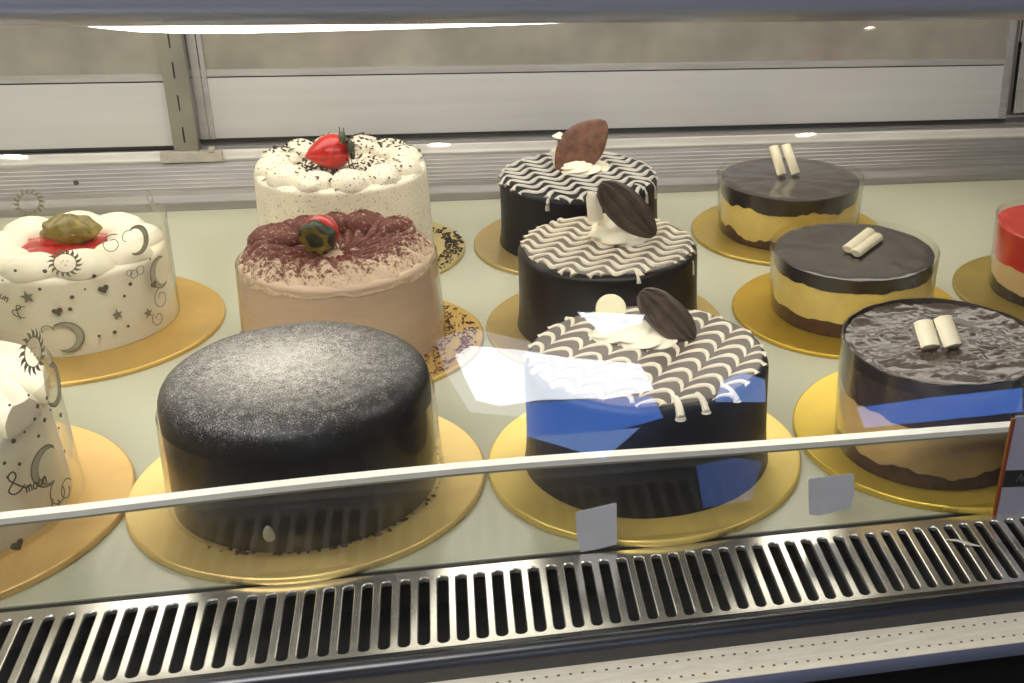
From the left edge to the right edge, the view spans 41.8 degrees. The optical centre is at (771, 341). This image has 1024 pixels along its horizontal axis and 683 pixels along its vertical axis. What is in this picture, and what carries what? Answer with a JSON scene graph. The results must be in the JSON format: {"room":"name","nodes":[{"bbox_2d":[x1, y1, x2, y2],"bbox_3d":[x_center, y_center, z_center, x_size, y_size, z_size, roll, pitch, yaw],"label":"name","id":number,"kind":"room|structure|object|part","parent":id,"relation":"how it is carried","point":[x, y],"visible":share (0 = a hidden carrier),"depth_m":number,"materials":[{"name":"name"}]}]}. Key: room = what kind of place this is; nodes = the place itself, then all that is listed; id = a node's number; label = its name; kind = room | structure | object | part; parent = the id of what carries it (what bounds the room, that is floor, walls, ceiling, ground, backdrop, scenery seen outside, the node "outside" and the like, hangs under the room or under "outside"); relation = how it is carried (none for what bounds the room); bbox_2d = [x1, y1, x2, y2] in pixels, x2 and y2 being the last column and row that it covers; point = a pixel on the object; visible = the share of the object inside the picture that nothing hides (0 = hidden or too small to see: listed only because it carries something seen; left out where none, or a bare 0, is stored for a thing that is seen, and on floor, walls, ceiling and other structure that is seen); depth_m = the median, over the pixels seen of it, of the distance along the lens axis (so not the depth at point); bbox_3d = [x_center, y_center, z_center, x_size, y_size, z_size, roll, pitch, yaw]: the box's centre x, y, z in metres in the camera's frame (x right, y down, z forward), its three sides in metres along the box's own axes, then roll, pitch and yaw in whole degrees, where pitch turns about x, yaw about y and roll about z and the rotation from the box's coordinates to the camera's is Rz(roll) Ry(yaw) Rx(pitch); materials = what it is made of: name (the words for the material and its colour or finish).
{"room":"food shop","nodes":[
{"label":"food shop","id":0,"kind":"room"},
{"bbox_2d":[1007,20,1020,114],"bbox_3d":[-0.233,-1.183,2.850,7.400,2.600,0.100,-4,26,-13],"label":"door frame","id":1,"kind":"structure","parent":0,"point":[1018,21],"depth_m":3.25,"materials":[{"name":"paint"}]},
{"bbox_3d":[0.669,1.768,-0.168,7.400,0.100,8.300,-4,26,-13],"label":"floor","id":2,"kind":"structure","parent":0,"visible":0},
{"bbox_2d":[0,0,1023,682],"bbox_3d":[-0.184,0.135,1.478,2.640,1.385,1.122,-4,26,-13],"label":"display case","id":3,"kind":"object","parent":2,"relation":"on","point":[975,634],"visible":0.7,"depth_m":0.99,"materials":[{"name":"metal"}]},
{"bbox_2d":[0,27,173,152],"bbox_3d":[-1.156,-0.409,1.548,0.794,0.387,0.013,-4,26,-13],"label":"sliding door","id":4,"kind":"structure","parent":3,"relation":"attached to","point":[62,88],"depth_m":1.66,"materials":[{"name":"glass"}]},
{"bbox_3d":[-1.154,-0.454,1.528,0.794,0.288,0.005,-4,26,-13],"label":"pane","id":5,"kind":"part","parent":4,"relation":"part of","materials":[{"name":"clear glass"}]},
{"bbox_3d":[-1.162,-0.275,1.611,0.794,0.084,0.012,-4,26,-13],"label":"rail","id":6,"kind":"part","parent":4,"relation":"part of","materials":[{"name":"grey metal"}]},
{"bbox_2d":[94,23,553,33],"bbox_3d":[-0.024,-0.259,0.936,0.889,0.067,0.026,-4,26,-13],"label":"lamp","id":7,"kind":"object","parent":3,"relation":"attached to","point":[241,28],"visible":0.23,"depth_m":0.87,"materials":[{"name":"glowing white glass"}]},
{"bbox_2d":[0,421,1009,526],"bbox_3d":[-0.082,0.124,1.039,2.580,0.089,0.009,-4,26,-13],"label":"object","id":8,"kind":"object","parent":3,"relation":"attached to","point":[99,508],"visible":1,"depth_m":0.99,"materials":[{"name":"silver metal"}]},
{"bbox_2d":[576,503,616,551],"bbox_3d":[-0.139,0.148,1.031,0.032,0.043,0.001,-4,26,-13],"label":"paper label","id":9,"kind":"object","parent":8,"relation":"attached to","point":[596,528],"visible":1,"depth_m":1.03,"materials":[{"name":"grey paper"}]},
{"bbox_2d":[808,474,853,515],"bbox_3d":[0.049,0.127,1.071,0.040,0.038,0.001,-4,26,-13],"label":"paper label","id":10,"kind":"object","parent":8,"relation":"attached to","point":[828,494],"visible":1,"depth_m":1.07,"materials":[{"name":"grey paper"}]},
{"bbox_2d":[992,416,1023,514],"bbox_3d":[0.231,0.108,1.105,0.081,0.107,0.002,-4,26,-13],"label":"price tag","id":11,"kind":"object","parent":8,"relation":"attached to","point":[1009,497],"visible":1,"depth_m":1.10,"materials":[{"name":"grey plastic"}]},
{"bbox_2d":[0,180,1023,608],"bbox_3d":[-0.185,-0.015,1.440,2.600,0.012,0.868,-4,26,-13],"label":"display shelf","id":12,"kind":"object","parent":3,"relation":"on","point":[956,219],"visible":0.25,"depth_m":1.31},
{"bbox_2d":[0,422,134,600],"bbox_3d":[-0.685,0.140,1.042,0.315,0.006,0.315,-4,26,-13],"label":"cake board","id":13,"kind":"object","parent":12,"relation":"on","point":[108,472],"visible":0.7,"depth_m":1.04,"materials":[{"name":"gold metal"}]},
{"bbox_2d":[0,329,83,551],"bbox_3d":[-0.676,0.061,1.010,0.226,0.164,0.226,-4,26,-13],"label":"cake","id":14,"kind":"object","parent":13,"relation":"on","point":[34,470],"visible":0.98,"depth_m":1.01,"materials":[{"name":"white food"}]},
{"bbox_2d":[36,276,225,387],"bbox_3d":[-0.734,-0.018,1.373,0.288,0.005,0.289,-4,26,-13],"label":"cake board","id":15,"kind":"object","parent":12,"relation":"on","point":[201,314],"visible":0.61,"depth_m":1.33,"materials":[{"name":"gold metal"}]},
{"bbox_2d":[0,180,179,357],"bbox_3d":[-0.733,-0.080,1.356,0.198,0.123,0.198,-14,30,-32],"label":"cake","id":16,"kind":"object","parent":15,"relation":"on","point":[88,282],"visible":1,"depth_m":1.31,"materials":[{"name":"white food"}]},
{"bbox_2d":[125,414,484,585],"bbox_3d":[-0.393,0.120,1.110,0.290,0.006,0.290,-4,26,-13],"label":"cake board","id":17,"kind":"object","parent":12,"relation":"on","point":[162,537],"visible":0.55,"depth_m":1.02,"materials":[{"name":"gold metal"}]},
{"bbox_2d":[155,321,443,555],"bbox_3d":[-0.392,0.068,1.085,0.224,0.111,0.227,-4,26,-13],"label":"cake","id":18,"kind":"object","parent":17,"relation":"on","point":[314,398],"visible":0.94,"depth_m":1.01,"materials":[{"name":"black food"}]},
{"bbox_2d":[243,300,483,382],"bbox_3d":[-0.434,0.000,1.365,0.256,0.005,0.256,-4,26,-13],"label":"cake board","id":19,"kind":"object","parent":12,"relation":"on","point":[455,365],"visible":0.23,"depth_m":1.36,"materials":[{"name":"gold metal"}]},
{"bbox_2d":[235,209,465,362],"bbox_3d":[-0.434,-0.062,1.336,0.225,0.135,0.228,-4,26,-13],"label":"cake","id":20,"kind":"object","parent":19,"relation":"on","point":[363,267],"visible":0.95,"depth_m":1.29,"materials":[{"name":"brown food"}]},
{"bbox_2d":[240,302,478,373],"bbox_3d":[-0.432,-0.007,1.374,0.251,0.004,0.220,13,27,21],"label":"crumbs","id":21,"kind":"object","parent":19,"relation":"on","point":[467,322],"visible":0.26,"depth_m":1.36,"materials":[{"name":"brown food"}]},
{"bbox_2d":[432,221,464,274],"bbox_3d":[-0.508,-0.111,1.594,0.256,0.005,0.256,-4,26,-13],"label":"cake board","id":22,"kind":"object","parent":12,"relation":"on","point":[440,243],"visible":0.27,"depth_m":1.61,"materials":[{"name":"gold metal"}]},
{"bbox_2d":[254,127,433,245],"bbox_3d":[-0.514,-0.185,1.557,0.202,0.160,0.202,10,26,16],"label":"cake","id":23,"kind":"object","parent":22,"relation":"on","point":[386,176],"visible":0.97,"depth_m":1.50,"materials":[{"name":"white food"}]},
{"bbox_2d":[432,227,463,268],"bbox_3d":[-0.418,-0.117,1.609,0.072,0.004,0.198,0,25,-5],"label":"flakes","id":24,"kind":"object","parent":22,"relation":"on","point":[448,239],"visible":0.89,"depth_m":1.62,"materials":[{"name":"brown food"}]},
{"bbox_2d":[474,219,518,274],"bbox_3d":[-0.251,-0.128,1.655,0.252,0.005,0.252,-4,26,-13],"label":"cake board","id":25,"kind":"object","parent":12,"relation":"on","point":[487,246],"visible":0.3,"depth_m":1.61,"materials":[{"name":"gold metal"}]},
{"bbox_2d":[498,119,657,256],"bbox_3d":[-0.242,-0.202,1.633,0.203,0.149,0.203,-4,26,-13],"label":"cake","id":26,"kind":"object","parent":25,"relation":"on","point":[540,189],"visible":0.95,"depth_m":1.61,"materials":[{"name":"black food"}]},
{"bbox_2d":[486,293,719,364],"bbox_3d":[-0.183,-0.020,1.433,0.258,0.005,0.258,-4,26,-13],"label":"cake board","id":27,"kind":"object","parent":12,"relation":"on","point":[502,330],"visible":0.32,"depth_m":1.41,"materials":[{"name":"gold metal"}]},
{"bbox_2d":[517,180,696,342],"bbox_3d":[-0.176,-0.096,1.401,0.206,0.160,0.206,-4,26,-13],"label":"cake","id":28,"kind":"object","parent":27,"relation":"on","point":[565,266],"visible":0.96,"depth_m":1.37,"materials":[{"name":"food"}]},
{"bbox_2d":[488,412,800,547],"bbox_3d":[-0.113,0.104,1.172,0.281,0.006,0.281,-4,26,-13],"label":"cake board","id":29,"kind":"object","parent":12,"relation":"on","point":[516,490],"visible":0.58,"depth_m":1.09,"materials":[{"name":"gold metal"}]},
{"bbox_2d":[523,287,768,518],"bbox_3d":[-0.109,0.033,1.141,0.218,0.150,0.220,-4,26,-13],"label":"cake","id":30,"kind":"object","parent":29,"relation":"on","point":[657,371],"visible":1,"depth_m":1.08,"materials":[{"name":"black food"}]},
{"bbox_2d":[691,205,878,266],"bbox_3d":[0.022,-0.148,1.724,0.255,0.005,0.255,-4,26,-13],"label":"cake board","id":31,"kind":"object","parent":12,"relation":"on","point":[705,229],"visible":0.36,"depth_m":1.67,"materials":[{"name":"gold metal"}]},
{"bbox_2d":[717,143,863,250],"bbox_3d":[0.025,-0.201,1.704,0.193,0.108,0.193,-4,26,-13],"label":"cake","id":32,"kind":"object","parent":31,"relation":"on","point":[763,200],"visible":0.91,"depth_m":1.66,"materials":[{"name":"food"}]},
{"bbox_2d":[732,271,953,359],"bbox_3d":[0.088,-0.038,1.497,0.266,0.005,0.266,-4,26,-13],"label":"cake board","id":33,"kind":"object","parent":12,"relation":"on","point":[751,307],"visible":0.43,"depth_m":1.44,"materials":[{"name":"gold metal"}]},
{"bbox_2d":[770,223,939,337],"bbox_3d":[0.093,-0.076,1.481,0.193,0.079,0.193,-4,26,-13],"label":"cake","id":34,"kind":"object","parent":33,"relation":"on","point":[825,274],"visible":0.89,"depth_m":1.43,"materials":[{"name":"food"}]},
{"bbox_2d":[793,371,997,513],"bbox_3d":[0.169,0.083,1.245,0.297,0.006,0.297,-4,26,-13],"label":"cake board","id":35,"kind":"object","parent":12,"relation":"on","point":[814,411],"visible":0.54,"depth_m":1.16,"materials":[{"name":"gold metal"}]},
{"bbox_2d":[834,298,1023,490],"bbox_3d":[0.155,0.035,1.191,0.187,0.126,0.187,-4,26,-13],"label":"cake","id":36,"kind":"object","parent":35,"relation":"on","point":[912,363],"visible":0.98,"depth_m":1.14,"materials":[{"name":"food"}]},
{"bbox_2d":[952,255,1023,320],"bbox_3d":[0.340,-0.063,1.574,0.239,0.005,0.238,-4,26,-13],"label":"cake board","id":37,"kind":"object","parent":12,"relation":"on","point":[970,283],"visible":0.59,"depth_m":1.56,"materials":[{"name":"gold metal"}]},
{"bbox_2d":[988,205,1023,305],"bbox_3d":[0.344,-0.105,1.555,0.157,0.089,0.157,-4,26,-13],"label":"cake","id":38,"kind":"object","parent":37,"relation":"on","point":[1006,278],"visible":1,"depth_m":1.53,"materials":[{"name":"red food"}]},
{"bbox_2d":[0,512,1023,682],"bbox_3d":[-0.070,0.190,1.008,2.610,0.006,0.103,-4,26,-13],"label":"grille","id":39,"kind":"object","parent":3,"relation":"attached to","point":[38,617],"visible":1,"depth_m":0.98,"materials":[{"name":"metal"}]},
{"bbox_2d":[946,539,980,546],"bbox_3d":[0.159,0.166,1.070,0.029,0.002,0.004,10,26,15],"label":"plastic sliver","id":40,"kind":"object","parent":39,"relation":"on","point":[957,540],"visible":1,"depth_m":1.07,"materials":[{"name":"white plastic"}]},
{"bbox_3d":[-0.058,0.217,0.963,2.600,0.020,0.016,-4,26,-13],"label":"steel sill","id":41,"kind":"part","parent":3,"relation":"part of","materials":[{"name":"silver metal"}]},
{"bbox_2d":[184,20,1017,141],"bbox_3d":[-0.195,-0.480,1.791,1.162,0.385,0.016,-4,26,-13],"label":"sliding door","id":42,"kind":"structure","parent":3,"relation":"attached to","point":[556,77],"depth_m":1.82,"materials":[{"name":"glass"}]},
{"bbox_3d":[-0.194,-0.525,1.772,1.162,0.288,0.005,-4,26,-13],"label":"pane","id":43,"kind":"part","parent":42,"relation":"part of","materials":[{"name":"clear glass"}]},
{"bbox_3d":[-0.202,-0.347,1.854,1.162,0.082,0.012,-4,26,-13],"label":"rail","id":44,"kind":"part","parent":42,"relation":"part of","materials":[{"name":"grey metal"}]},
{"bbox_3d":[-0.053,0.239,0.947,2.600,0.007,0.038,-4,26,-13],"label":"pinhole trim","id":45,"kind":"part","parent":3,"relation":"part of","materials":[{"name":"white metal"}]},
{"bbox_2d":[1010,20,1023,114],"bbox_3d":[0.671,-0.535,1.974,0.607,0.371,0.016,-4,26,-13],"label":"sliding door","id":46,"kind":"structure","parent":3,"relation":"attached to","point":[1017,100],"depth_m":1.96,"materials":[{"name":"glass"}]},
{"bbox_3d":[0.665,-0.414,2.031,0.607,0.095,0.012,-4,26,-13],"label":"rail","id":47,"kind":"part","parent":46,"relation":"part of","materials":[{"name":"grey metal"}]}
]}

